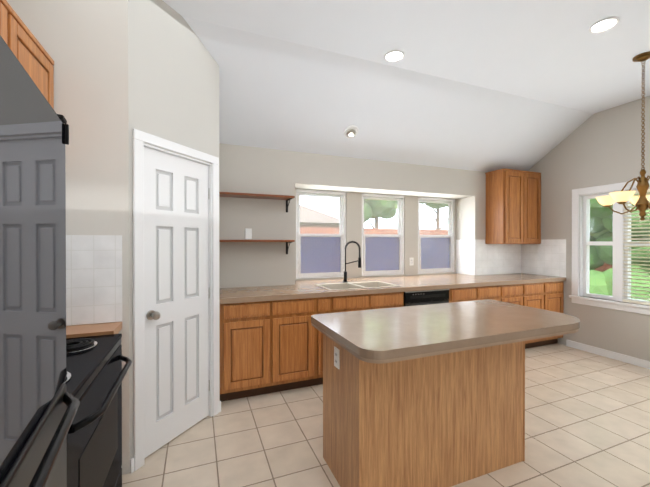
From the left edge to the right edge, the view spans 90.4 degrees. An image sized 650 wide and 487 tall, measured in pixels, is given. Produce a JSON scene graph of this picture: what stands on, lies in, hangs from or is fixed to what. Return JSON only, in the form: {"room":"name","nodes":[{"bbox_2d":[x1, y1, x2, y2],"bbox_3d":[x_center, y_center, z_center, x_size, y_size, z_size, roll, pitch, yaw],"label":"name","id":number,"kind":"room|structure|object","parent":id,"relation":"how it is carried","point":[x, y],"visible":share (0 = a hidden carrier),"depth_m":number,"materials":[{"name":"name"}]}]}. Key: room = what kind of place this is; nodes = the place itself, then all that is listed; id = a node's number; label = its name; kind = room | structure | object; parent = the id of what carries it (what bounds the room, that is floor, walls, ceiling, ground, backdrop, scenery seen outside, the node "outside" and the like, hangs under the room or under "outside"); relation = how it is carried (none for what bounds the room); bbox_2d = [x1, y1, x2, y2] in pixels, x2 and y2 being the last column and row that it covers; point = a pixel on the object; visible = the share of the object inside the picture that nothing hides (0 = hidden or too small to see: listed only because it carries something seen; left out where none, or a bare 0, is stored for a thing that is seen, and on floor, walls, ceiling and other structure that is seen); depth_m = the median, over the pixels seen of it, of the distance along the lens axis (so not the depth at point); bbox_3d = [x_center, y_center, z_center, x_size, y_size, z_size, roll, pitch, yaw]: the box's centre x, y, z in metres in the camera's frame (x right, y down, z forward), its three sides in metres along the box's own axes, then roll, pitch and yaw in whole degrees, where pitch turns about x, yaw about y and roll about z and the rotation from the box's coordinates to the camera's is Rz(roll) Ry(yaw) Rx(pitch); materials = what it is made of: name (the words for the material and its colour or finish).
{"room":"kitchen","nodes":[
{"label":"kitchen","id":0,"kind":"room"},
{"bbox_2d":[6,0,219,474],"bbox_3d":[-1.492,-0.131,2.527,1.260,3.052,1.270,0,0,-22],"label":"wall","id":1,"kind":"structure","parent":0,"point":[123,69],"depth_m":1.95,"materials":[{"name":"paint"}]},
{"bbox_2d":[24,24,53,108],"bbox_3d":[-1.583,-0.722,1.509,0.337,0.616,0.541,0,0,-22],"label":"upper cabinet","id":2,"kind":"object","parent":1,"relation":"attached to","point":[32,55],"depth_m":1.65,"materials":[{"name":"brown wood"}]},
{"bbox_2d":[133,129,218,470],"bbox_3d":[-1.067,0.343,2.341,0.103,2.106,0.744,0,0,23],"label":"door frame","id":3,"kind":"structure","parent":1,"relation":"attached to","point":[140,138],"depth_m":2.03,"materials":[{"name":"white wood"}]},
{"bbox_2d":[144,147,209,457],"bbox_3d":[-1.064,0.378,2.339,0.454,2.013,0.457,0,0,-22],"label":"pantry door","id":4,"kind":"structure","parent":1,"relation":"in","point":[176,296],"depth_m":2.30,"materials":[{"name":"white wood"}]},
{"bbox_2d":[219,143,514,287],"bbox_3d":[0.274,0.162,4.190,6.070,2.450,0.515,0,0,-22],"label":"wall","id":5,"kind":"structure","parent":0,"point":[248,169],"depth_m":3.69,"materials":[{"name":"paint"}]},
{"bbox_2d":[245,228,251,238],"bbox_3d":[-0.823,-0.110,3.469,0.070,0.115,0.011,0,0,-22],"label":"light switch","id":6,"kind":"object","parent":5,"relation":"attached to","point":[248,233],"visible":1,"depth_m":3.47,"materials":[{"name":"white plastic"}]},
{"bbox_2d":[219,192,294,211],"bbox_3d":[-0.720,-0.434,3.399,0.770,0.160,0.213,0,0,-22],"label":"shelf","id":7,"kind":"object","parent":5,"relation":"attached to","point":[287,198],"visible":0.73,"depth_m":3.34,"materials":[{"name":"brown wood"}]},
{"bbox_2d":[220,240,294,253],"bbox_3d":[-0.720,0.036,3.401,0.770,0.160,0.213,0,0,-22],"label":"shelf","id":8,"kind":"object","parent":5,"relation":"attached to","point":[287,242],"visible":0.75,"depth_m":3.33,"materials":[{"name":"brown wood"}]},
{"bbox_2d":[296,189,345,278],"bbox_3d":[-0.053,-0.126,4.214,0.696,1.131,0.097,0,0,-22],"label":"kitchen window","id":9,"kind":"structure","parent":5,"relation":"in","point":[319,255],"depth_m":4.22,"materials":[{"name":"white plastic"}]},
{"bbox_2d":[362,193,403,275],"bbox_3d":[0.811,-0.128,4.557,0.696,1.131,0.097,0,0,-22],"label":"kitchen window","id":10,"kind":"structure","parent":5,"relation":"in","point":[382,254],"depth_m":4.57,"materials":[{"name":"white plastic"}]},
{"bbox_2d":[409,258,413,265],"bbox_3d":[1.259,0.254,4.692,0.070,0.115,0.007,0,0,-22],"label":"outlet","id":11,"kind":"object","parent":5,"relation":"attached to","point":[411,261],"visible":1,"depth_m":4.69,"materials":[{"name":"white plastic"}]},
{"bbox_2d":[418,197,454,273],"bbox_3d":[1.676,-0.129,4.900,0.696,1.131,0.097,0,0,-22],"label":"kitchen window","id":12,"kind":"structure","parent":5,"relation":"in","point":[435,253],"depth_m":4.91,"materials":[{"name":"white plastic"}]},
{"bbox_2d":[456,240,473,274],"bbox_3d":[2.098,0.192,4.836,0.008,0.518,0.358,0,0,-22],"label":"backsplash","id":13,"kind":"structure","parent":5,"relation":"attached to","point":[464,248],"depth_m":4.84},
{"bbox_2d":[473,240,520,274],"bbox_3d":[2.607,0.192,4.838,0.955,0.518,0.008,0,0,-22],"label":"backsplash","id":14,"kind":"structure","parent":5,"relation":"attached to","point":[488,259],"depth_m":4.81,"materials":[{"name":"white tile"}]},
{"bbox_2d":[485,168,540,243],"bbox_3d":[2.755,-0.522,4.721,0.759,1.042,0.317,0,0,-22],"label":"upper cabinet","id":15,"kind":"object","parent":5,"relation":"attached to","point":[513,206],"visible":1,"depth_m":4.57,"materials":[{"name":"brown wood"}]},
{"bbox_2d":[122,343,649,486],"bbox_3d":[1.557,1.463,0.967,6.070,0.120,7.465,0,0,-22],"label":"floor","id":16,"kind":"structure","parent":0,"point":[587,419],"depth_m":2.32,"materials":[{"name":"tile"}]},
{"bbox_2d":[0,35,79,486],"bbox_3d":[-0.852,0.518,0.433,0.755,1.777,0.910,0,0,-29],"label":"refrigerator","id":17,"kind":"object","parent":16,"relation":"on","point":[36,416],"visible":1,"depth_m":0.68,"materials":[{"name":"black metal"}]},
{"bbox_2d":[63,334,131,486],"bbox_3d":[-1.238,0.849,1.266,0.757,1.105,0.810,0,0,-22],"label":"stove","id":18,"kind":"object","parent":16,"relation":"on","point":[95,374],"visible":0.38,"depth_m":1.35,"materials":[{"name":"black metal"}]},
{"bbox_2d":[220,305,279,401],"bbox_3d":[-0.779,1.043,3.151,0.514,0.700,0.642,0,0,-22],"label":"base cabinet","id":19,"kind":"object","parent":16,"relation":"on","point":[266,347],"depth_m":2.86,"materials":[{"name":"brown wood"}]},
{"bbox_2d":[220,273,565,303],"bbox_3d":[1.010,0.480,4.047,4.504,0.046,1.022,0,0,-22],"label":"countertop","id":20,"kind":"structure","parent":19,"relation":"on","point":[301,289],"depth_m":3.62,"materials":[{"name":"laminate"}]},
{"bbox_2d":[343,241,360,282],"bbox_3d":[0.311,0.208,3.850,0.191,0.500,0.188,0,0,-22],"label":"faucet","id":21,"kind":"object","parent":20,"relation":"on","point":[358,260],"visible":1,"depth_m":3.83,"materials":[{"name":"grey metal"}]},
{"bbox_2d":[314,281,398,289],"bbox_3d":[0.347,0.542,3.589,0.824,0.174,0.484,0,0,-22],"label":"sink","id":22,"kind":"object","parent":20,"relation":"in","point":[352,285],"visible":0.19,"depth_m":3.72,"materials":[{"name":"beige ceramic"}]},
{"bbox_2d":[268,301,324,390],"bbox_3d":[-0.372,1.042,3.312,0.644,0.700,0.642,0,0,-22],"label":"base cabinet","id":23,"kind":"object","parent":16,"relation":"on","point":[301,344],"depth_m":3.03,"materials":[{"name":"brown wood"}]},
{"bbox_2d":[312,301,370,312],"bbox_3d":[0.113,1.041,3.505,0.624,0.700,0.642,0,0,-22],"label":"base cabinet","id":24,"kind":"object","parent":16,"relation":"on","point":[328,306],"depth_m":3.18,"materials":[{"name":"brown wood"}]},
{"bbox_2d":[352,297,403,308],"bbox_3d":[0.505,1.040,3.661,0.491,0.700,0.642,0,0,-22],"label":"base cabinet","id":25,"kind":"object","parent":16,"relation":"on","point":[372,302],"depth_m":3.32,"materials":[{"name":"brown wood"}]},
{"bbox_2d":[320,331,524,486],"bbox_3d":[0.630,0.954,2.103,1.201,0.888,0.534,0,0,-22],"label":"kitchen island","id":26,"kind":"object","parent":16,"relation":"on","point":[430,395],"depth_m":1.84,"materials":[{"name":"brown wood"}]},
{"bbox_2d":[311,299,579,366],"bbox_3d":[0.788,0.497,2.059,1.610,0.058,0.790,0,0,-22],"label":"island countertop","id":27,"kind":"structure","parent":26,"relation":"on","point":[376,337],"depth_m":1.84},
{"bbox_2d":[404,289,448,306],"bbox_3d":[1.019,0.945,3.856,0.597,0.883,0.645,0,0,-22],"label":"dishwasher","id":28,"kind":"object","parent":16,"relation":"on","point":[423,297],"visible":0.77,"depth_m":3.55,"materials":[{"name":"black"}]},
{"bbox_2d":[448,293,475,302],"bbox_3d":[1.523,1.038,4.065,0.483,0.700,0.642,0,0,-22],"label":"base cabinet","id":29,"kind":"object","parent":16,"relation":"on","point":[452,296],"depth_m":3.73,"materials":[{"name":"brown wood"}]},
{"bbox_2d":[456,293,507,302],"bbox_3d":[1.872,1.037,4.204,0.516,0.700,0.642,0,0,-22],"label":"base cabinet","id":30,"kind":"object","parent":16,"relation":"on","point":[479,296],"depth_m":3.86,"materials":[{"name":"brown wood"}]},
{"bbox_2d":[464,289,527,348],"bbox_3d":[2.237,1.037,4.349,0.517,0.700,0.642,0,0,-22],"label":"base cabinet","id":31,"kind":"object","parent":16,"relation":"on","point":[514,298],"depth_m":4.03,"materials":[{"name":"brown wood"}]},
{"bbox_2d":[496,289,547,347],"bbox_3d":[2.602,1.036,4.494,0.516,0.700,0.642,0,0,-22],"label":"base cabinet","id":32,"kind":"object","parent":16,"relation":"on","point":[535,300],"depth_m":4.22,"materials":[{"name":"brown wood"}]},
{"bbox_2d":[524,289,563,344],"bbox_3d":[2.947,1.035,4.631,0.475,0.700,0.642,0,0,-22],"label":"base cabinet","id":33,"kind":"object","parent":16,"relation":"on","point":[555,300],"depth_m":4.35,"materials":[{"name":"brown wood"}]},
{"bbox_3d":[-1.495,0.956,1.726,0.651,0.887,0.220,0,0,-22],"label":"cabinet","id":34,"kind":"object","parent":16,"relation":"on","visible":0},
{"bbox_2d":[66,322,121,337],"bbox_3d":[-1.490,0.489,1.725,0.661,0.040,0.220,0,0,-22],"label":"countertop","id":35,"kind":"structure","parent":34,"relation":"on","point":[75,331],"depth_m":1.77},
{"bbox_2d":[162,0,649,171],"bbox_3d":[1.624,-1.390,0.783,6.070,0.892,7.100,0,0,-22],"label":"ceiling","id":36,"kind":"structure","parent":0,"point":[490,85],"depth_m":2.98,"materials":[{"name":"paint"}]},
{"bbox_2d":[344,125,358,137],"bbox_3d":[0.288,-1.240,3.565,0.170,0.098,0.147,0,0,-22],"label":"recessed light","id":37,"kind":"object","parent":36,"relation":"in","point":[351,131],"visible":1,"depth_m":3.54,"materials":[{"name":"white metal"}]},
{"bbox_2d":[384,50,403,61],"bbox_3d":[0.605,-1.641,2.820,0.174,0.018,0.174,0,0,-22],"label":"recessed light","id":38,"kind":"object","parent":36,"relation":"in","point":[393,55],"visible":0.96,"depth_m":2.81,"materials":[{"name":"white plastic"}]},
{"bbox_2d":[589,17,618,32],"bbox_3d":[2.088,-1.639,2.419,0.174,0.018,0.174,0,0,-22],"label":"recessed light","id":39,"kind":"object","parent":36,"relation":"in","point":[603,25],"visible":1,"depth_m":2.41,"materials":[{"name":"white"}]},
{"bbox_2d":[595,52,649,220],"bbox_3d":[2.771,-0.925,2.833,0.630,1.439,0.634,0,0,-22],"label":"chandelier","id":40,"kind":"object","parent":36,"relation":"hanging from","point":[641,202],"visible":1,"depth_m":2.82,"materials":[{"name":"gold metal"}]},
{"bbox_2d":[525,96,649,360],"bbox_3d":[4.375,-0.126,1.882,0.150,3.050,6.800,0,0,-22],"label":"wall","id":41,"kind":"structure","parent":0,"point":[600,148],"depth_m":4.06,"materials":[{"name":"paint"}]},
{"bbox_2d":[521,239,565,276],"bbox_3d":[3.172,0.193,4.698,0.007,0.518,0.630,0,0,-22],"label":"backsplash","id":42,"kind":"structure","parent":41,"relation":"attached to","point":[547,257],"depth_m":4.66,"materials":[{"name":"white tile"}]},
{"bbox_2d":[566,340,649,368],"bbox_3d":[4.423,1.358,1.548,0.014,0.085,6.130,0,0,-22],"label":"baseboard","id":43,"kind":"structure","parent":41,"relation":"attached to","point":[614,355],"depth_m":3.93,"materials":[{"name":"white"}]},
{"bbox_2d":[569,179,649,314],"bbox_3d":[3.675,0.032,3.585,0.195,1.515,1.690,0,0,-22],"label":"window","id":44,"kind":"structure","parent":41,"relation":"in","point":[618,245],"depth_m":4.03,"materials":[{"name":"white plastic"}]},
{"bbox_2d":[622,188,649,304],"bbox_3d":[3.731,0.034,3.370,0.042,1.305,1.000,0,0,-22],"label":"window blinds","id":45,"kind":"object","parent":44,"relation":"attached to","point":[632,301],"visible":0.69,"depth_m":3.72,"materials":[{"name":"beige plastic"}]},
{"bbox_3d":[-1.127,-0.115,-0.303,0.150,3.050,6.800,0,0,-22],"label":"wall","id":46,"kind":"structure","parent":0,"visible":0},
{"bbox_2d":[0,0,23,67],"bbox_3d":[-1.420,-0.720,1.100,0.337,0.616,0.608,0,0,-22],"label":"upper cabinet","id":47,"kind":"object","parent":46,"relation":"attached to","point":[11,25],"depth_m":1.41,"materials":[{"name":"brown wood"}]},
{"bbox_2d":[66,235,121,325],"bbox_3d":[-1.342,0.210,1.345,0.664,0.518,1.039,0,0,-22],"label":"backsplash","id":48,"kind":"structure","parent":46,"relation":"attached to","point":[93,279],"depth_m":1.89,"materials":[{"name":"white tile"}]},
{"label":"outside","id":49,"kind":"structure","parent":0,"visible":0},
{"bbox_3d":[5.707,1.692,12.965,100.000,0.100,100.000,0,0,-22],"label":"ground","id":50,"kind":"structure","parent":49,"visible":0},
{"bbox_2d":[300,206,338,227],"bbox_3d":[-8.840,-1.373,25.464,19.200,5.900,11.000,0,0,-22],"label":"house","id":51,"kind":"structure","parent":50,"relation":"on","point":[317,218],"depth_m":23.71,"materials":[{"name":"brick"}]},
{"bbox_2d":[364,199,397,228],"bbox_3d":[3.006,-1.986,18.305,4.243,7.200,3.427,0,0,-22],"label":"tree","id":52,"kind":"object","parent":50,"relation":"on","point":[395,207],"depth_m":17.67,"materials":[{"name":"green plant"}]},
{"bbox_2d":[420,202,447,229],"bbox_3d":[7.619,-2.357,21.267,4.835,7.912,3.965,0,0,-22],"label":"tree","id":53,"kind":"object","parent":50,"relation":"on","point":[440,204],"depth_m":20.96,"materials":[{"name":"green plant"}]},
{"bbox_2d":[300,227,612,271],"bbox_3d":[2.184,0.632,0.308,28.112,2.150,19.084,0,0,-22],"label":"fence","id":54,"kind":"object","parent":50,"relation":"on","point":[602,268],"depth_m":10.32,"materials":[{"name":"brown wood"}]},
{"bbox_2d":[589,194,649,295],"bbox_3d":[5.557,-0.268,7.078,2.766,3.879,2.910,0,0,-22],"label":"tree","id":55,"kind":"object","parent":50,"relation":"on","point":[598,285],"depth_m":6.21,"materials":[{"name":"green plant"}]},
{"bbox_2d":[590,200,649,267],"bbox_3d":[8.394,-2.217,7.840,6.112,7.770,5.444,0,0,-22],"label":"tree","id":56,"kind":"object","parent":50,"relation":"on","point":[598,234],"depth_m":8.12,"materials":[{"name":"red plant"}]},
{"bbox_2d":[595,231,649,300],"bbox_3d":[6.917,-0.826,5.595,3.253,5.010,3.459,0,0,-22],"label":"tree","id":57,"kind":"object","parent":50,"relation":"on","point":[603,249],"depth_m":6.13,"materials":[{"name":"green plant"}]}
]}

